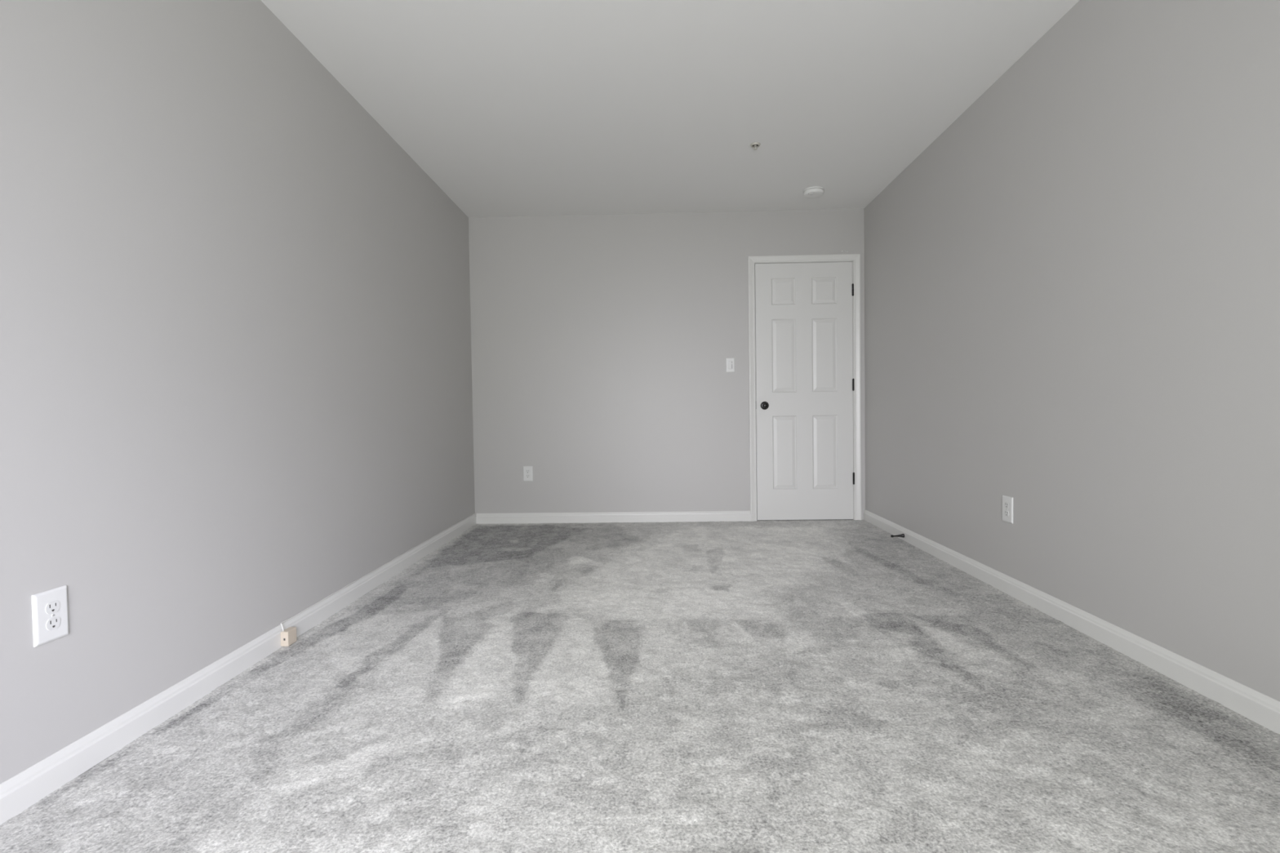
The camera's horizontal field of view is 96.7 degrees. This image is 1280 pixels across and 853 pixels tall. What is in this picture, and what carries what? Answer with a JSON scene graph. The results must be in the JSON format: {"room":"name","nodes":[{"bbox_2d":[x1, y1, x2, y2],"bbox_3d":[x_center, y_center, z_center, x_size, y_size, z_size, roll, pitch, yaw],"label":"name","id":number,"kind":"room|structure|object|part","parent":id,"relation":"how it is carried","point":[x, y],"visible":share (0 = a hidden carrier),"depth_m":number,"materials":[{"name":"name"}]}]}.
{"room":"empty bedroom","nodes":[
{"label":"empty bedroom","id":0,"kind":"room"},
{"bbox_2d":[0,0,475,783],"bbox_3d":[-1.476,-0.379,1.874,0.120,2.673,5.634,-1,1,1],"label":"wall","id":1,"kind":"structure","parent":0,"point":[235,354],"depth_m":1.80,"materials":[{"name":"grey paint"}]},
{"bbox_2d":[31,585,69,647],"bbox_3d":[-1.413,0.454,1.367,0.008,0.124,0.079,-1,1,1],"label":"wall outlet","id":2,"kind":"object","parent":1,"relation":"attached to","point":[50,615],"visible":1,"depth_m":1.36,"materials":[{"name":"white plastic"}]},
{"bbox_2d":[44,600,60,614],"bbox_3d":[-1.411,0.434,1.366,0.004,0.029,0.034,-1,1,1],"label":"receptacle","id":3,"kind":"object","parent":2,"relation":"attached to","point":[51,607],"depth_m":1.37,"materials":[{"name":"white plastic"}]},
{"bbox_2d":[45,616,60,630],"bbox_3d":[-1.411,0.473,1.367,0.004,0.029,0.034,-1,1,1],"label":"receptacle","id":4,"kind":"object","parent":2,"relation":"attached to","point":[52,623],"depth_m":1.37,"materials":[{"name":"white plastic"}]},
{"bbox_2d":[0,513,475,825],"bbox_3d":[-1.392,0.815,1.903,0.014,0.082,5.394,-1,1,1],"label":"baseboard","id":5,"kind":"structure","parent":1,"relation":"attached to","point":[23,790],"depth_m":1.69,"materials":[{"name":"white paint"}]},
{"bbox_2d":[280,626,297,646],"bbox_3d":[-1.362,0.815,2.206,0.030,0.057,0.054,-1,1,1],"label":"box","id":6,"kind":"object","parent":5,"relation":"attached to","point":[288,637],"visible":1,"depth_m":2.19,"materials":[{"name":"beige plastic"}]},
{"bbox_2d":[280,515,470,631],"bbox_3d":[-1.353,0.746,3.335,0.022,0.036,2.299,-1,1,1],"label":"cable","id":7,"kind":"object","parent":5,"relation":"on","point":[469,516],"visible":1,"depth_m":2.73,"materials":[{"name":"white plastic"}]},
{"bbox_2d":[0,519,1279,852],"bbox_3d":[0.165,0.833,1.926,3.136,0.011,5.514,-1,1,1],"label":"floor","id":8,"kind":"structure","parent":0,"point":[817,686],"depth_m":1.58,"materials":[{"name":"grey carpet"}]},
{"bbox_2d":[468,208,865,519],"bbox_3d":[0.213,-0.474,4.588,3.126,2.673,0.121,-1,1,1],"label":"wall","id":9,"kind":"structure","parent":0,"point":[601,344],"depth_m":4.54,"materials":[{"name":"grey paint"}]},
{"bbox_2d":[523,466,533,481],"bbox_3d":[-0.902,0.380,4.574,0.079,0.124,0.008,-1,1,1],"label":"wall outlet","id":10,"kind":"object","parent":9,"relation":"attached to","point":[527,470],"visible":1,"depth_m":4.57,"materials":[{"name":"white plastic"}]},
{"bbox_2d":[475,511,750,524],"bbox_3d":[-0.220,0.729,4.564,2.202,0.082,0.014,-1,1,1],"label":"baseboard","id":11,"kind":"structure","parent":9,"relation":"attached to","point":[682,516],"depth_m":4.56,"materials":[{"name":"white paint"}]},
{"bbox_2d":[725,357,734,372],"bbox_3d":[0.717,-0.487,4.511,0.070,0.115,0.010,-1,1,1],"label":"light switch","id":12,"kind":"object","parent":9,"relation":"attached to","point":[730,362],"visible":1,"depth_m":4.51,"materials":[{"name":"white plastic"}]},
{"bbox_2d":[754,262,854,519],"bbox_3d":[1.307,-0.274,4.504,0.773,2.034,0.080,-1,1,1],"label":"door","id":13,"kind":"structure","parent":9,"relation":"in","point":[805,383],"depth_m":4.51,"materials":[{"name":"white paint"}]},
{"bbox_3d":[0.990,-0.166,4.492,0.044,0.044,0.036,-1,1,1],"label":"knob","id":14,"kind":"part","parent":13,"relation":"part of","materials":[{"name":"black metal"}]},
{"bbox_2d":[747,253,861,521],"bbox_3d":[1.305,-0.300,4.558,0.875,2.096,0.134,-1,1,1],"label":"door frame","id":15,"kind":"structure","parent":9,"relation":"attached to","point":[855,258],"depth_m":4.49,"materials":[{"name":"white paint"}]},
{"bbox_2d":[261,0,1079,217],"bbox_3d":[0.128,-1.677,1.801,3.126,0.120,5.394,-1,1,1],"label":"ceiling","id":16,"kind":"structure","parent":0,"point":[512,108],"depth_m":2.75,"materials":[{"name":"paint"}]},
{"bbox_2d":[750,142,760,150],"bbox_3d":[0.682,-1.651,3.360,0.060,0.029,0.060,-1,1,1],"label":"sprinkler","id":17,"kind":"object","parent":16,"relation":"attached to","point":[756,144],"visible":1,"depth_m":3.35,"materials":[{"name":"white metal"}]},
{"bbox_2d":[803,186,823,198],"bbox_3d":[1.241,-1.672,4.069,0.142,0.040,0.142,-1,1,1],"label":"smoke detector","id":18,"kind":"object","parent":16,"relation":"attached to","point":[813,192],"visible":1,"depth_m":4.03,"materials":[{"name":"white plastic"}]},
{"bbox_3d":[1.240,-1.687,4.068,0.142,0.010,0.142,-1,1,1],"label":"plate","id":19,"kind":"part","parent":18,"relation":"part of","materials":[{"name":"white plastic"}]},
{"bbox_2d":[863,0,1279,702],"bbox_3d":[1.768,-0.423,1.794,0.120,2.673,5.634,-1,1,1],"label":"wall","id":20,"kind":"structure","parent":0,"point":[1072,292],"depth_m":2.09,"materials":[{"name":"grey paint"}]},
{"bbox_2d":[890,533,904,537],"bbox_3d":[1.718,0.728,3.792,0.085,0.026,0.026,-1,1,1],"label":"door stop","id":21,"kind":"object","parent":20,"relation":"attached to","point":[901,535],"visible":1,"depth_m":3.79,"materials":[{"name":"black metal"}]},
{"bbox_2d":[1002,495,1013,524],"bbox_3d":[1.738,0.392,2.692,0.008,0.124,0.079,-1,1,1],"label":"wall outlet","id":22,"kind":"object","parent":20,"relation":"attached to","point":[1007,501],"visible":1,"depth_m":2.68,"materials":[{"name":"white plastic"}]},
{"bbox_2d":[1004,510,1008,516],"bbox_3d":[1.736,0.411,2.692,0.004,0.029,0.034,-1,1,1],"label":"receptacle","id":23,"kind":"object","parent":22,"relation":"attached to","point":[1006,512],"depth_m":2.69,"materials":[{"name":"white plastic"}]},
{"bbox_2d":[1004,502,1008,508],"bbox_3d":[1.735,0.372,2.691,0.004,0.029,0.034,-1,1,1],"label":"receptacle","id":24,"kind":"object","parent":22,"relation":"attached to","point":[1006,504],"depth_m":2.69,"materials":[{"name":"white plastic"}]},
{"bbox_2d":[863,509,1279,734],"bbox_3d":[1.719,0.772,1.827,0.014,0.082,5.394,-1,1,1],"label":"baseboard","id":25,"kind":"structure","parent":20,"relation":"attached to","point":[1254,705],"depth_m":2.03,"materials":[{"name":"white paint"}]}
]}

